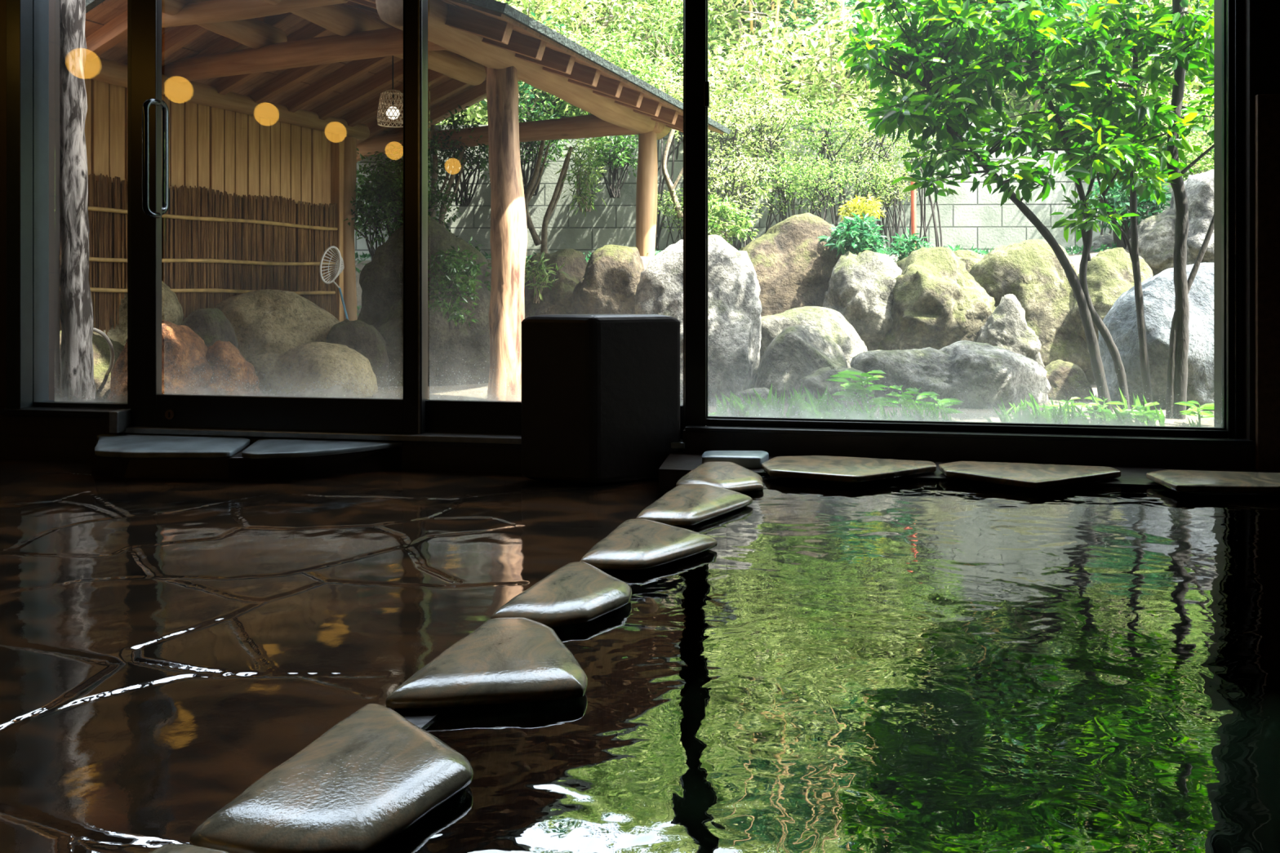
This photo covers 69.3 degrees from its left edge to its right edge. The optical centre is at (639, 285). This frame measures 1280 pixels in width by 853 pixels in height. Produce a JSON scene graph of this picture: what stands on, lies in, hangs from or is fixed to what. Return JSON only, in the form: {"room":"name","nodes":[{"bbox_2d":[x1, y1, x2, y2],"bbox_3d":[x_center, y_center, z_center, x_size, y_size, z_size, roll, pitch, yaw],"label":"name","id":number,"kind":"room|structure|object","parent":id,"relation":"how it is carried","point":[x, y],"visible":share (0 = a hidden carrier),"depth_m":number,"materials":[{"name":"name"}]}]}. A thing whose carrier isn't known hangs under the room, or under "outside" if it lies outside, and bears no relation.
{"room":"spa","nodes":[
{"label":"spa","id":0,"kind":"room"},
{"bbox_2d":[0,457,658,852],"bbox_3d":[-2.191,0.761,0.080,3.921,0.006,7.833,0,0,9],"label":"floor","id":1,"kind":"structure","parent":0,"point":[167,645],"depth_m":2.18,"materials":[{"name":"stone"}]},
{"bbox_2d":[91,433,402,479],"bbox_3d":[-1.695,0.711,3.756,1.442,0.138,0.406,0,0,8],"label":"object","id":2,"kind":"structure","parent":1,"relation":"on","point":[129,455],"depth_m":3.65,"materials":[{"name":"stone"}]},
{"bbox_2d":[521,314,679,484],"bbox_3d":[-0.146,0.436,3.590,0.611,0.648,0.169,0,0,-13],"label":"stone pillar","id":3,"kind":"structure","parent":1,"relation":"on","point":[601,393],"depth_m":3.55,"materials":[{"name":"stone"}]},
{"bbox_2d":[0,0,1279,473],"bbox_3d":[0.672,-1.015,3.670,8.440,4.550,0.310,0,0,9],"label":"wall","id":4,"kind":"structure","parent":0,"point":[21,437],"depth_m":3.54,"materials":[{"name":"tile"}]},
{"bbox_2d":[0,0,131,432],"bbox_3d":[-2.505,-1.281,4.090,0.602,3.818,0.210,0,0,9],"label":"window","id":5,"kind":"structure","parent":4,"relation":"in","point":[27,20],"depth_m":4.08,"materials":[{"name":"black metal"}]},
{"bbox_2d":[130,0,425,434],"bbox_3d":[-1.553,-1.289,3.945,1.333,3.802,0.203,0,0,9],"label":"door","id":6,"kind":"structure","parent":4,"relation":"in","point":[149,113],"depth_m":3.94,"materials":[{"name":"black metal"}]},
{"bbox_2d":[425,0,686,439],"bbox_3d":[-0.358,-1.285,3.798,1.110,3.810,0.045,0,0,9],"label":"window","id":7,"kind":"structure","parent":4,"relation":"in","point":[442,415],"depth_m":3.83,"materials":[{"name":"black metal"}]},
{"bbox_2d":[684,0,1254,445],"bbox_3d":[1.183,-1.311,3.498,2.040,3.757,0.112,0,0,9],"label":"window","id":8,"kind":"structure","parent":4,"relation":"in","point":[697,419],"depth_m":3.50,"materials":[{"name":"black metal"}]},
{"bbox_2d":[1254,93,1279,471],"bbox_3d":[3.503,0.041,3.077,2.661,1.438,0.022,0,0,9],"label":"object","id":9,"kind":"structure","parent":4,"relation":"attached to","point":[1267,106],"depth_m":3.27,"materials":[{"name":"brown tile"}]},
{"bbox_2d":[355,248,1213,426],"bbox_3d":[1.500,-0.019,5.850,21.000,2.258,5.300,0,0,0],"label":"ground","id":10,"kind":"structure","parent":0,"point":[480,389],"depth_m":5.16,"materials":[{"name":"soil"}]},
{"bbox_2d":[59,0,95,400],"bbox_3d":[-2.712,-0.505,4.444,0.168,2.371,0.164,0,0,-28],"label":"timber post","id":11,"kind":"object","parent":10,"relation":"on","point":[76,352],"visible":0.86,"depth_m":4.39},
{"bbox_2d":[59,330,124,401],"bbox_3d":[-2.978,0.569,5.049,0.653,0.689,0.559,0,0,31],"label":"boulder","id":12,"kind":"object","parent":10,"relation":"on","point":[101,351],"visible":0.09,"depth_m":4.90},
{"bbox_2d":[93,280,183,346],"bbox_3d":[-3.145,0.264,5.725,0.569,0.765,0.572,0,0,0],"label":"boulder","id":13,"kind":"object","parent":10,"relation":"on","point":[171,308],"visible":0.12,"depth_m":5.63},
{"bbox_2d":[107,320,213,401],"bbox_3d":[-2.454,0.531,4.814,0.575,0.702,0.577,0,0,0],"label":"boulder","id":14,"kind":"object","parent":10,"relation":"on","point":[184,352],"visible":0.35,"depth_m":4.70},
{"bbox_2d":[59,76,347,334],"bbox_3d":[-2.965,-0.280,5.891,0.130,1.880,3.230,0,0,22],"label":"fence","id":15,"kind":"object","parent":10,"relation":"on","point":[256,203],"visible":0.47,"depth_m":6.24,"materials":[{"name":"brown wood"}]},
{"bbox_2d":[180,307,238,348],"bbox_3d":[-2.433,0.402,5.187,0.379,0.552,0.371,0,0,20],"label":"boulder","id":16,"kind":"object","parent":10,"relation":"on","point":[211,325],"visible":0.19,"depth_m":5.07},
{"bbox_2d":[204,340,261,395],"bbox_3d":[-2.221,0.571,4.956,0.386,0.556,0.446,0,0,0],"label":"boulder","id":17,"kind":"object","parent":10,"relation":"on","point":[226,362],"visible":0.46,"depth_m":4.87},
{"bbox_2d":[213,288,340,359],"bbox_3d":[-2.326,0.439,6.005,1.019,0.826,0.711,0,0,0],"label":"boulder","id":18,"kind":"object","parent":10,"relation":"on","point":[263,322],"visible":0.48,"depth_m":5.79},
{"bbox_2d":[245,342,377,397],"bbox_3d":[-1.889,0.661,5.396,0.763,0.673,0.563,0,0,26],"label":"boulder","id":19,"kind":"object","parent":10,"relation":"on","point":[313,366],"visible":0.44,"depth_m":5.20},
{"bbox_2d":[319,245,348,319],"bbox_3d":[-1.837,0.351,6.022,0.587,1.231,0.169,0,0,35],"label":"net","id":20,"kind":"object","parent":10,"relation":"on","point":[339,268],"visible":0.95,"depth_m":6.16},
{"bbox_2d":[325,319,389,387],"bbox_3d":[-1.823,0.593,5.912,0.497,0.764,0.527,0,0,-41],"label":"boulder","id":21,"kind":"object","parent":10,"relation":"on","point":[360,336],"visible":0.39,"depth_m":5.81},
{"bbox_2d":[343,166,403,261],"bbox_3d":[-2.180,-0.522,7.598,0.927,0.916,0.959,0,0,-41],"label":"bush","id":22,"kind":"object","parent":10,"relation":"on","point":[362,209],"visible":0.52,"depth_m":7.47,"materials":[{"name":"green plant"}]},
{"bbox_2d":[355,140,453,232],"bbox_3d":[-1.988,-0.744,7.708,0.880,0.933,0.964,0,0,-14],"label":"bush","id":23,"kind":"object","parent":10,"relation":"on","point":[398,164],"visible":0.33,"depth_m":7.52,"materials":[{"name":"green plant"}]},
{"bbox_2d":[84,0,730,400],"bbox_3d":[-1.597,-0.568,6.081,3.461,2.559,3.761,0,0,22],"label":"pavilion","id":24,"kind":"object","parent":10,"relation":"on","point":[325,65],"visible":0.77,"depth_m":5.39,"materials":[{"name":"wood"}]},
{"bbox_2d":[377,55,403,127],"bbox_3d":[-1.616,-1.304,6.050,0.204,0.510,0.204,0,0,22],"label":"lantern","id":25,"kind":"object","parent":24,"relation":"hanging from","point":[392,113],"visible":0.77,"depth_m":6.01,"materials":[{"name":"wicker"}]},
{"bbox_2d":[368,170,472,238],"bbox_3d":[-1.765,-0.522,7.445,0.835,0.750,0.718,0,0,-11],"label":"bush","id":26,"kind":"object","parent":10,"relation":"on","point":[432,198],"visible":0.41,"depth_m":7.31,"materials":[{"name":"green plant"}]},
{"bbox_2d":[356,215,490,386],"bbox_3d":[-1.437,0.345,6.303,1.208,1.650,0.723,0,0,4],"label":"boulder","id":27,"kind":"object","parent":10,"relation":"on","point":[460,356],"visible":0.38,"depth_m":6.14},
{"bbox_2d":[427,244,486,329],"bbox_3d":[-1.177,0.009,5.727,0.435,0.528,0.453,0,0,-19],"label":"bush","id":28,"kind":"object","parent":10,"relation":"on","point":[450,266],"visible":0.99,"depth_m":5.71,"materials":[{"name":"green plant"}]},
{"bbox_2d":[427,104,489,205],"bbox_3d":[-1.509,-1.065,7.598,0.772,0.819,0.722,0,0,-14],"label":"bush","id":29,"kind":"object","parent":10,"relation":"on","point":[449,153],"visible":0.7,"depth_m":7.53,"materials":[{"name":"green plant"}]},
{"bbox_2d":[524,140,550,245],"bbox_3d":[-0.840,-0.768,7.500,0.227,0.896,0.058,0,0,0],"label":"bare trunk","id":30,"kind":"object","parent":10,"relation":"on","point":[531,188],"visible":0.91,"depth_m":7.49,"materials":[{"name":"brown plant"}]},
{"bbox_2d":[524,252,568,303],"bbox_3d":[-0.718,-0.059,6.404,0.347,0.364,0.352,0,0,39],"label":"clump","id":31,"kind":"object","parent":10,"relation":"on","point":[539,277],"visible":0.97,"depth_m":6.38,"materials":[{"name":"green plant"}]},
{"bbox_2d":[524,248,587,318],"bbox_3d":[-0.620,0.205,6.860,0.775,0.958,0.702,0,0,22],"label":"boulder","id":32,"kind":"object","parent":10,"relation":"on","point":[557,300],"visible":0.22,"depth_m":6.62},
{"bbox_2d":[540,146,573,253],"bbox_3d":[-0.673,-0.686,7.500,0.263,0.887,0.058,0,0,0],"label":"bare trunk","id":33,"kind":"object","parent":10,"relation":"on","point":[559,185],"visible":0.96,"depth_m":7.49,"materials":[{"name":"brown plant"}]},
{"bbox_2d":[552,136,614,216],"bbox_3d":[-0.478,-0.932,7.624,0.490,0.746,0.492,0,0,-13],"label":"clump","id":34,"kind":"object","parent":33,"relation":"attached to","point":[591,147],"visible":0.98,"depth_m":7.57,"materials":[{"name":"green plant"}]},
{"bbox_2d":[571,244,644,314],"bbox_3d":[-0.171,0.121,6.322,0.591,0.803,0.528,0,0,0],"label":"boulder","id":35,"kind":"object","parent":10,"relation":"on","point":[611,279],"visible":0.51,"depth_m":6.11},
{"bbox_2d":[567,34,676,114],"bbox_3d":[-0.249,-1.233,8.498,1.205,2.026,1.045,0,0,-34],"label":"bush","id":36,"kind":"object","parent":10,"relation":"on","point":[631,46],"visible":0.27,"depth_m":8.25,"materials":[{"name":"green plant"}]},
{"bbox_2d":[657,187,683,248],"bbox_3d":[0.339,-0.349,7.604,0.488,0.946,0.562,0,0,38],"label":"bush","id":37,"kind":"object","parent":10,"relation":"on","point":[668,211],"visible":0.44,"depth_m":7.60,"materials":[{"name":"green plant"}]},
{"bbox_2d":[661,128,683,218],"bbox_3d":[0.320,-0.925,7.500,0.292,0.762,0.057,0,0,0],"label":"bare trunk","id":38,"kind":"object","parent":10,"relation":"on","point":[671,187],"visible":0.72,"depth_m":7.48,"materials":[{"name":"grey plant"}]},
{"bbox_2d":[635,53,740,250],"bbox_3d":[0.336,-1.015,7.990,1.109,1.912,0.987,0,0,1],"label":"bush","id":39,"kind":"object","parent":10,"relation":"on","point":[659,229],"visible":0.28,"depth_m":7.90,"materials":[{"name":"green plant"}]},
{"bbox_2d":[634,234,761,405],"bbox_3d":[0.323,0.308,5.327,0.756,1.200,0.821,0,0,0],"label":"boulder","id":40,"kind":"object","parent":10,"relation":"on","point":[734,302],"visible":0.56,"depth_m":5.11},
{"bbox_2d":[679,145,777,247],"bbox_3d":[0.744,-0.366,7.259,0.754,1.460,0.847,0,0,-32],"label":"bush","id":41,"kind":"object","parent":10,"relation":"on","point":[744,172],"visible":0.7,"depth_m":7.23,"materials":[{"name":"green plant"}]},
{"bbox_2d":[682,89,780,249],"bbox_3d":[0.731,-0.832,7.665,0.907,1.564,0.807,0,0,38],"label":"bush","id":42,"kind":"object","parent":10,"relation":"on","point":[735,122],"visible":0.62,"depth_m":7.63,"materials":[{"name":"green plant"}]},
{"bbox_2d":[707,193,761,244],"bbox_3d":[0.623,-0.421,6.905,0.569,0.547,0.570,0,0,39],"label":"round bush","id":43,"kind":"object","parent":10,"relation":"on","point":[722,211],"visible":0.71,"depth_m":6.81,"materials":[{"name":"green plant"}]},
{"bbox_2d":[355,242,1117,315],"bbox_3d":[0.737,0.100,7.505,8.569,1.200,1.332,0,0,0],"label":"ivy","id":44,"kind":"object","parent":10,"relation":"on","point":[1077,249],"visible":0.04,"depth_m":7.22,"materials":[{"name":"green plant"}]},
{"bbox_2d":[712,84,812,250],"bbox_3d":[1.042,-0.797,7.748,0.897,1.738,1.008,0,0,-24],"label":"bush","id":45,"kind":"object","parent":10,"relation":"on","point":[770,140],"visible":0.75,"depth_m":7.70,"materials":[{"name":"green plant"}]},
{"bbox_2d":[733,149,830,233],"bbox_3d":[1.132,-0.432,7.495,0.803,1.351,0.697,0,0,-1],"label":"bush","id":46,"kind":"object","parent":10,"relation":"on","point":[784,166],"visible":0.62,"depth_m":7.46,"materials":[{"name":"green plant"}]},
{"bbox_2d":[354,121,1213,260],"bbox_3d":[0.750,-0.530,8.178,14.500,1.780,0.150,0,0,2],"label":"wall","id":47,"kind":"structure","parent":10,"relation":"on","point":[969,218],"depth_m":8.11,"materials":[{"name":"concrete"}]},
{"bbox_2d":[518,96,569,195],"bbox_3d":[-0.945,-1.187,7.882,0.774,0.837,0.830,0,0,-32],"label":"bush","id":48,"kind":"object","parent":47,"relation":"on","point":[529,144],"visible":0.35,"depth_m":7.84,"materials":[{"name":"green plant"}]},
{"bbox_2d":[580,134,638,198],"bbox_3d":[-0.198,-1.091,7.872,0.675,0.697,0.592,0,0,40],"label":"bush","id":49,"kind":"object","parent":47,"relation":"attached to","point":[612,160],"visible":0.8,"depth_m":7.82,"materials":[{"name":"green plant"}]},
{"bbox_2d":[740,212,845,316],"bbox_3d":[1.088,0.038,6.800,0.999,1.132,0.742,0,0,0],"label":"boulder","id":50,"kind":"object","parent":10,"relation":"on","point":[793,269],"visible":0.3,"depth_m":6.50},
{"bbox_2d":[754,324,848,405],"bbox_3d":[0.916,0.546,5.119,0.602,0.657,0.523,0,0,-4],"label":"boulder","id":51,"kind":"object","parent":10,"relation":"on","point":[797,352],"visible":0.48,"depth_m":4.98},
{"bbox_2d":[750,306,867,388],"bbox_3d":[1.016,0.511,5.581,0.725,0.775,0.635,0,0,31],"label":"boulder","id":52,"kind":"object","parent":10,"relation":"on","point":[831,322],"visible":0.33,"depth_m":5.40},
{"bbox_2d":[772,151,862,226],"bbox_3d":[1.399,-0.463,7.292,0.703,1.182,0.610,0,0,17],"label":"bush","id":53,"kind":"object","parent":10,"relation":"on","point":[825,186],"visible":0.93,"depth_m":7.25,"materials":[{"name":"green plant"}]},
{"bbox_2d":[766,88,875,227],"bbox_3d":[1.530,-0.772,7.785,0.871,1.689,1.004,0,0,-19],"label":"bush","id":54,"kind":"object","parent":10,"relation":"on","point":[824,139],"visible":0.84,"depth_m":7.69,"materials":[{"name":"green plant"}]},
{"bbox_2d":[792,366,874,412],"bbox_3d":[1.000,0.614,4.824,0.437,0.382,0.384,0,0,0],"label":"boulder","id":55,"kind":"object","parent":10,"relation":"on","point":[818,378],"visible":0.34,"depth_m":4.70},
{"bbox_2d":[825,369,889,408],"bbox_3d":[1.012,0.528,4.289,0.281,0.278,0.293,0,0,-43],"label":"leafy weed","id":56,"kind":"object","parent":10,"relation":"on","point":[851,387],"visible":0.88,"depth_m":4.27,"materials":[{"name":"green plant"}]},
{"bbox_2d":[837,193,886,224],"bbox_3d":[1.679,-0.517,7.035,0.374,0.365,0.377,0,0,29],"label":"bush","id":57,"kind":"object","parent":10,"relation":"on","point":[858,203],"visible":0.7,"depth_m":6.97,"materials":[{"name":"yellow plant"}]},
{"bbox_2d":[822,249,902,351],"bbox_3d":[1.506,0.224,6.189,0.648,0.924,0.640,0,0,16],"label":"boulder","id":58,"kind":"object","parent":10,"relation":"on","point":[861,286],"visible":0.45,"depth_m":5.96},
{"bbox_2d":[817,212,888,257],"bbox_3d":[1.498,-0.298,6.395,0.504,0.431,0.440,0,0,-5],"label":"bush","id":59,"kind":"object","parent":58,"relation":"on","point":[858,237],"visible":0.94,"depth_m":6.35,"materials":[{"name":"green plant"}]},
{"bbox_2d":[837,157,903,247],"bbox_3d":[1.878,-0.539,7.506,0.522,1.013,0.602,0,0,22],"label":"bush","id":60,"kind":"object","parent":10,"relation":"on","point":[867,183],"visible":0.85,"depth_m":7.48,"materials":[{"name":"green plant"}]},
{"bbox_2d":[825,96,925,246],"bbox_3d":[1.983,-0.802,7.770,0.907,1.564,0.807,0,0,30],"label":"bush","id":61,"kind":"object","parent":10,"relation":"on","point":[868,151],"visible":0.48,"depth_m":7.74,"materials":[{"name":"green plant"}]},
{"bbox_2d":[854,158,928,253],"bbox_3d":[2.049,-0.521,7.580,0.538,1.043,0.605,0,0,44],"label":"bush","id":62,"kind":"object","parent":10,"relation":"on","point":[900,196],"visible":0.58,"depth_m":7.54,"materials":[{"name":"green plant"}]},
{"bbox_2d":[880,385,940,417],"bbox_3d":[1.241,0.559,4.291,0.280,0.209,0.231,0,0,0],"label":"leafy weed","id":63,"kind":"object","parent":10,"relation":"on","point":[903,400],"visible":0.8,"depth_m":4.29,"materials":[{"name":"green plant"}]},
{"bbox_2d":[875,123,955,248],"bbox_3d":[2.349,-0.721,7.790,0.732,1.418,0.843,0,0,16],"label":"bush","id":64,"kind":"object","parent":10,"relation":"on","point":[922,218],"visible":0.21,"depth_m":7.72,"materials":[{"name":"green plant"}]},
{"bbox_2d":[877,246,995,350],"bbox_3d":[1.954,0.242,6.073,0.887,0.984,0.848,0,0,0],"label":"boulder","id":65,"kind":"object","parent":10,"relation":"on","point":[938,304],"visible":0.52,"depth_m":5.75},
{"bbox_2d":[883,226,933,262],"bbox_3d":[1.845,-0.236,6.379,0.319,0.344,0.376,0,0,35],"label":"bush","id":66,"kind":"object","parent":65,"relation":"on","point":[905,249],"visible":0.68,"depth_m":6.34,"materials":[{"name":"green plant"}]},
{"bbox_2d":[849,340,1052,408],"bbox_3d":[1.685,0.599,5.038,1.072,0.602,0.550,0,0,4],"label":"boulder","id":67,"kind":"object","parent":10,"relation":"on","point":[977,375],"visible":0.51,"depth_m":4.86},
{"bbox_2d":[707,382,1200,426],"bbox_3d":[1.311,0.537,4.116,2.041,0.261,0.767,0,0,9],"label":"grass","id":68,"kind":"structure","parent":10,"relation":"on","point":[819,408],"depth_m":4.08,"materials":[{"name":"green plant"}]},
{"bbox_2d":[836,0,1148,421],"bbox_3d":[1.650,-0.654,4.379,1.498,2.728,0.937,0,0,0],"label":"slender tree","id":69,"kind":"object","parent":10,"relation":"on","point":[924,58],"visible":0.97,"depth_m":4.23,"materials":[{"name":"green plant"}]},
{"bbox_2d":[976,293,1044,367],"bbox_3d":[2.251,0.392,5.662,0.432,0.676,0.320,0,0,0],"label":"boulder","id":70,"kind":"object","parent":10,"relation":"on","point":[1006,327],"visible":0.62,"depth_m":5.56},
{"bbox_2d":[968,239,1091,371],"bbox_3d":[2.705,0.198,6.346,0.937,1.026,0.849,0,0,5],"label":"boulder","id":71,"kind":"object","parent":10,"relation":"on","point":[1030,270],"visible":0.35,"depth_m":6.03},
{"bbox_2d":[1043,359,1093,401],"bbox_3d":[2.390,0.607,5.258,0.326,0.367,0.360,0,0,0],"label":"boulder","id":72,"kind":"object","parent":10,"relation":"on","point":[1066,380],"visible":0.41,"depth_m":5.15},
{"bbox_2d":[1069,247,1152,384],"bbox_3d":[3.064,0.209,6.013,0.625,0.912,0.592,0,0,0],"label":"boulder","id":73,"kind":"object","parent":10,"relation":"on","point":[1109,273],"visible":0.25,"depth_m":5.89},
{"bbox_2d":[1084,167,1171,241],"bbox_3d":[3.700,-0.613,7.008,0.623,0.715,0.662,0,0,32],"label":"round bush","id":74,"kind":"object","parent":10,"relation":"on","point":[1111,196],"visible":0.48,"depth_m":6.91,"materials":[{"name":"green plant"}]},
{"bbox_2d":[1055,0,1204,410],"bbox_3d":[2.353,-0.613,4.405,0.714,2.670,1.018,0,0,29],"label":"slender tree","id":75,"kind":"object","parent":10,"relation":"on","point":[1135,112],"visible":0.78,"depth_m":4.33,"materials":[{"name":"green plant"}]},
{"bbox_2d":[1125,208,1176,276],"bbox_3d":[3.754,-0.272,6.610,0.488,0.641,0.579,0,0,0],"label":"boulder","id":76,"kind":"object","parent":10,"relation":"on","point":[1156,233],"visible":0.27,"depth_m":6.44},
{"bbox_2d":[1097,262,1213,410],"bbox_3d":[3.034,0.457,5.049,1.013,1.158,0.758,0,0,0],"label":"boulder","id":77,"kind":"object","parent":10,"relation":"on","point":[1158,290],"visible":0.25,"depth_m":4.81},
{"bbox_2d":[1117,0,1213,419],"bbox_3d":[2.776,-0.640,4.472,1.287,2.705,0.701,0,0,-42],"label":"slender tree","id":78,"kind":"object","parent":10,"relation":"on","point":[1189,43],"visible":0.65,"depth_m":4.38,"materials":[{"name":"green plant"}]},
{"bbox_2d":[1160,123,1213,181],"bbox_3d":[4.214,-0.872,6.870,0.793,0.706,0.652,0,0,-42],"label":"round bush","id":79,"kind":"object","parent":10,"relation":"on","point":[1209,162],"visible":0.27,"depth_m":6.83,"materials":[{"name":"green plant"}]},
{"bbox_2d":[1168,168,1213,265],"bbox_3d":[4.040,-0.318,6.416,0.746,1.031,0.746,0,0,7],"label":"boulder","id":80,"kind":"object","parent":10,"relation":"on","point":[1199,188],"visible":0.16,"depth_m":6.24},
{"bbox_2d":[368,474,1279,852],"bbox_3d":[1.435,0.660,-0.437,6.665,0.001,7.433,0,0,0],"label":"pool water","id":81,"kind":"object","parent":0,"point":[890,665],"depth_m":1.49,"materials":[{"name":"liquid"}]},
{"bbox_2d":[439,0,1213,148],"bbox_3d":[2.000,-5.443,12.400,22.000,8.970,8.200,0,0,0],"label":"hillside","id":82,"kind":"object","parent":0,"point":[1020,106],"visible":0.01,"depth_m":9.38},
{"bbox_2d":[476,11,599,119],"bbox_3d":[-1.017,-1.845,8.901,1.380,1.411,1.421,0,0,-11],"label":"bush","id":83,"kind":"object","parent":82,"relation":"on","point":[526,86],"visible":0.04,"depth_m":8.65,"materials":[{"name":"green plant"}]},
{"bbox_2d":[496,0,609,88],"bbox_3d":[-1.284,-2.394,9.493,2.079,1.710,1.702,0,0,30],"label":"bush","id":84,"kind":"object","parent":82,"relation":"on","point":[553,6],"visible":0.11,"depth_m":9.16,"materials":[{"name":"green plant"}]},
{"bbox_2d":[518,15,608,121],"bbox_3d":[-0.817,-1.484,8.752,1.210,2.086,1.076,0,0,39],"label":"bush","id":85,"kind":"object","parent":82,"relation":"on","point":[544,93],"visible":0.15,"depth_m":8.71,"materials":[{"name":"green plant"}]},
{"bbox_2d":[509,0,683,71],"bbox_3d":[-0.402,-2.574,9.620,2.044,1.987,1.886,0,0,45],"label":"bush","id":86,"kind":"object","parent":82,"relation":"on","point":[620,6],"visible":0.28,"depth_m":9.24,"materials":[{"name":"green plant"}]},
{"bbox_2d":[526,24,678,119],"bbox_3d":[-0.269,-1.719,8.727,1.404,1.445,1.327,0,0,-37],"label":"bush","id":87,"kind":"object","parent":82,"relation":"on","point":[622,34],"visible":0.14,"depth_m":8.49,"materials":[{"name":"green plant"}]},
{"bbox_2d":[585,0,736,97],"bbox_3d":[0.209,-2.527,9.466,1.577,1.991,1.619,0,0,16],"label":"bush","id":88,"kind":"object","parent":82,"relation":"on","point":[653,34],"visible":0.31,"depth_m":9.23,"materials":[{"name":"green plant"}]},
{"bbox_2d":[663,18,855,159],"bbox_3d":[0.982,-1.510,8.437,1.784,1.734,1.646,0,0,45],"label":"bush","id":89,"kind":"object","parent":82,"relation":"on","point":[715,73],"visible":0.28,"depth_m":8.14,"materials":[{"name":"green plant"}]},
{"bbox_2d":[669,0,851,76],"bbox_3d":[1.312,-2.776,9.740,1.964,1.972,2.399,0,0,9],"label":"bush","id":90,"kind":"object","parent":82,"relation":"on","point":[735,14],"visible":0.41,"depth_m":9.62,"materials":[{"name":"green plant"}]},
{"bbox_2d":[707,0,921,123],"bbox_3d":[1.621,-1.733,8.690,2.158,1.774,1.766,0,0,18],"label":"tree","id":91,"kind":"object","parent":82,"relation":"on","point":[808,42],"visible":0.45,"depth_m":8.32,"materials":[{"name":"green plant"}]},
{"bbox_2d":[441,0,1213,146],"bbox_3d":[1.989,-4.849,11.920,13.235,7.775,7.420,0,0,0],"label":"undergrowth","id":92,"kind":"object","parent":82,"relation":"on","point":[1022,109],"visible":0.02,"depth_m":9.20,"materials":[{"name":"green plant"}]},
{"bbox_2d":[766,0,894,79],"bbox_3d":[2.003,-2.425,9.550,1.382,1.400,1.460,0,0,14],"label":"bush","id":93,"kind":"object","parent":82,"relation":"on","point":[849,2],"visible":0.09,"depth_m":9.38,"materials":[{"name":"green plant"}]},
{"bbox_2d":[800,4,979,109],"bbox_3d":[2.403,-1.980,8.913,1.812,1.490,1.483,0,0,19],"label":"bush","id":94,"kind":"object","parent":82,"relation":"on","point":[855,19],"visible":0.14,"depth_m":8.72,"materials":[{"name":"green plant"}]},
{"bbox_2d":[920,0,1115,111],"bbox_3d":[3.602,-2.232,8.976,2.035,1.950,1.926,0,0,4],"label":"bush","id":95,"kind":"object","parent":82,"relation":"on","point":[1079,2],"visible":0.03,"depth_m":8.59,"materials":[{"name":"green plant"}]},
{"bbox_2d":[1019,0,1213,143],"bbox_3d":[4.442,-1.897,8.515,2.004,2.464,1.952,0,0,-5],"label":"bush","id":96,"kind":"object","parent":82,"relation":"on","point":[1144,91],"visible":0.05,"depth_m":8.33,"materials":[{"name":"green plant"}]},
{"bbox_2d":[388,452,1279,728],"bbox_3d":[0.234,0.967,1.142,9.185,0.626,3.898,0,0,-41],"label":"pool edge","id":97,"kind":"structure","parent":0,"point":[675,466],"depth_m":3.27,"materials":[{"name":"stone"}]},
{"bbox_2d":[189,703,473,852],"bbox_3d":[-0.355,0.638,1.199,0.250,0.038,0.360,0,0,19],"label":"coping stone","id":98,"kind":"object","parent":97,"relation":"on","point":[373,775],"visible":1,"depth_m":1.14,"materials":[{"name":"stone"}]},
{"bbox_2d":[120,426,684,448],"bbox_3d":[-1.028,0.625,3.873,2.461,0.024,0.150,0,0,9],"label":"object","id":99,"kind":"structure","parent":97,"relation":"attached to","point":[425,437],"depth_m":3.84,"materials":[{"name":"stone"}]},
{"bbox_2d":[385,617,587,708],"bbox_3d":[-0.239,0.638,1.594,0.309,0.038,0.349,0,0,0],"label":"coping stone","id":100,"kind":"object","parent":97,"relation":"on","point":[506,660],"visible":1,"depth_m":1.49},
{"bbox_2d":[490,561,631,626],"bbox_3d":[-0.127,0.639,1.921,0.215,0.038,0.380,0,0,21],"label":"coping stone","id":101,"kind":"object","parent":97,"relation":"on","point":[575,593],"visible":0.94,"depth_m":1.85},
{"bbox_2d":[579,519,717,569],"bbox_3d":[0.040,0.639,2.292,0.280,0.038,0.401,0,0,17],"label":"coping stone","id":102,"kind":"object","parent":97,"relation":"on","point":[635,544],"visible":0.97,"depth_m":2.22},
{"bbox_2d":[635,484,752,525],"bbox_3d":[0.174,0.640,2.716,0.265,0.038,0.469,0,0,21],"label":"coping stone","id":103,"kind":"object","parent":97,"relation":"on","point":[685,504],"visible":0.98,"depth_m":2.65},
{"bbox_2d":[675,461,764,493],"bbox_3d":[0.262,0.641,3.111,0.291,0.038,0.437,0,0,0],"label":"coping stone","id":104,"kind":"object","parent":97,"relation":"on","point":[728,475],"visible":0.94,"depth_m":3.00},
{"bbox_2d":[702,450,768,468],"bbox_3d":[0.347,0.632,3.366,0.250,0.045,0.138,0,0,0],"label":"ledge stone","id":105,"kind":"object","parent":97,"relation":"on","point":[746,459],"visible":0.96,"depth_m":3.31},
{"bbox_2d":[760,455,936,482],"bbox_3d":[0.718,0.634,3.201,0.591,0.024,0.344,0,0,16],"label":"coping slab","id":106,"kind":"object","parent":97,"relation":"on","point":[824,468],"visible":1,"depth_m":3.17,"materials":[{"name":"stone"}]},
{"bbox_2d":[938,461,1120,488],"bbox_3d":[1.314,0.634,3.090,0.589,0.024,0.326,0,0,12],"label":"coping slab","id":107,"kind":"object","parent":97,"relation":"on","point":[1036,476],"visible":1,"depth_m":3.08,"materials":[{"name":"stone"}]},
{"bbox_2d":[1146,470,1279,493],"bbox_3d":[1.957,0.634,3.005,0.566,0.024,0.259,0,0,0],"label":"coping slab","id":108,"kind":"object","parent":97,"relation":"on","point":[1180,481],"visible":1,"depth_m":2.95,"materials":[{"name":"stone"}]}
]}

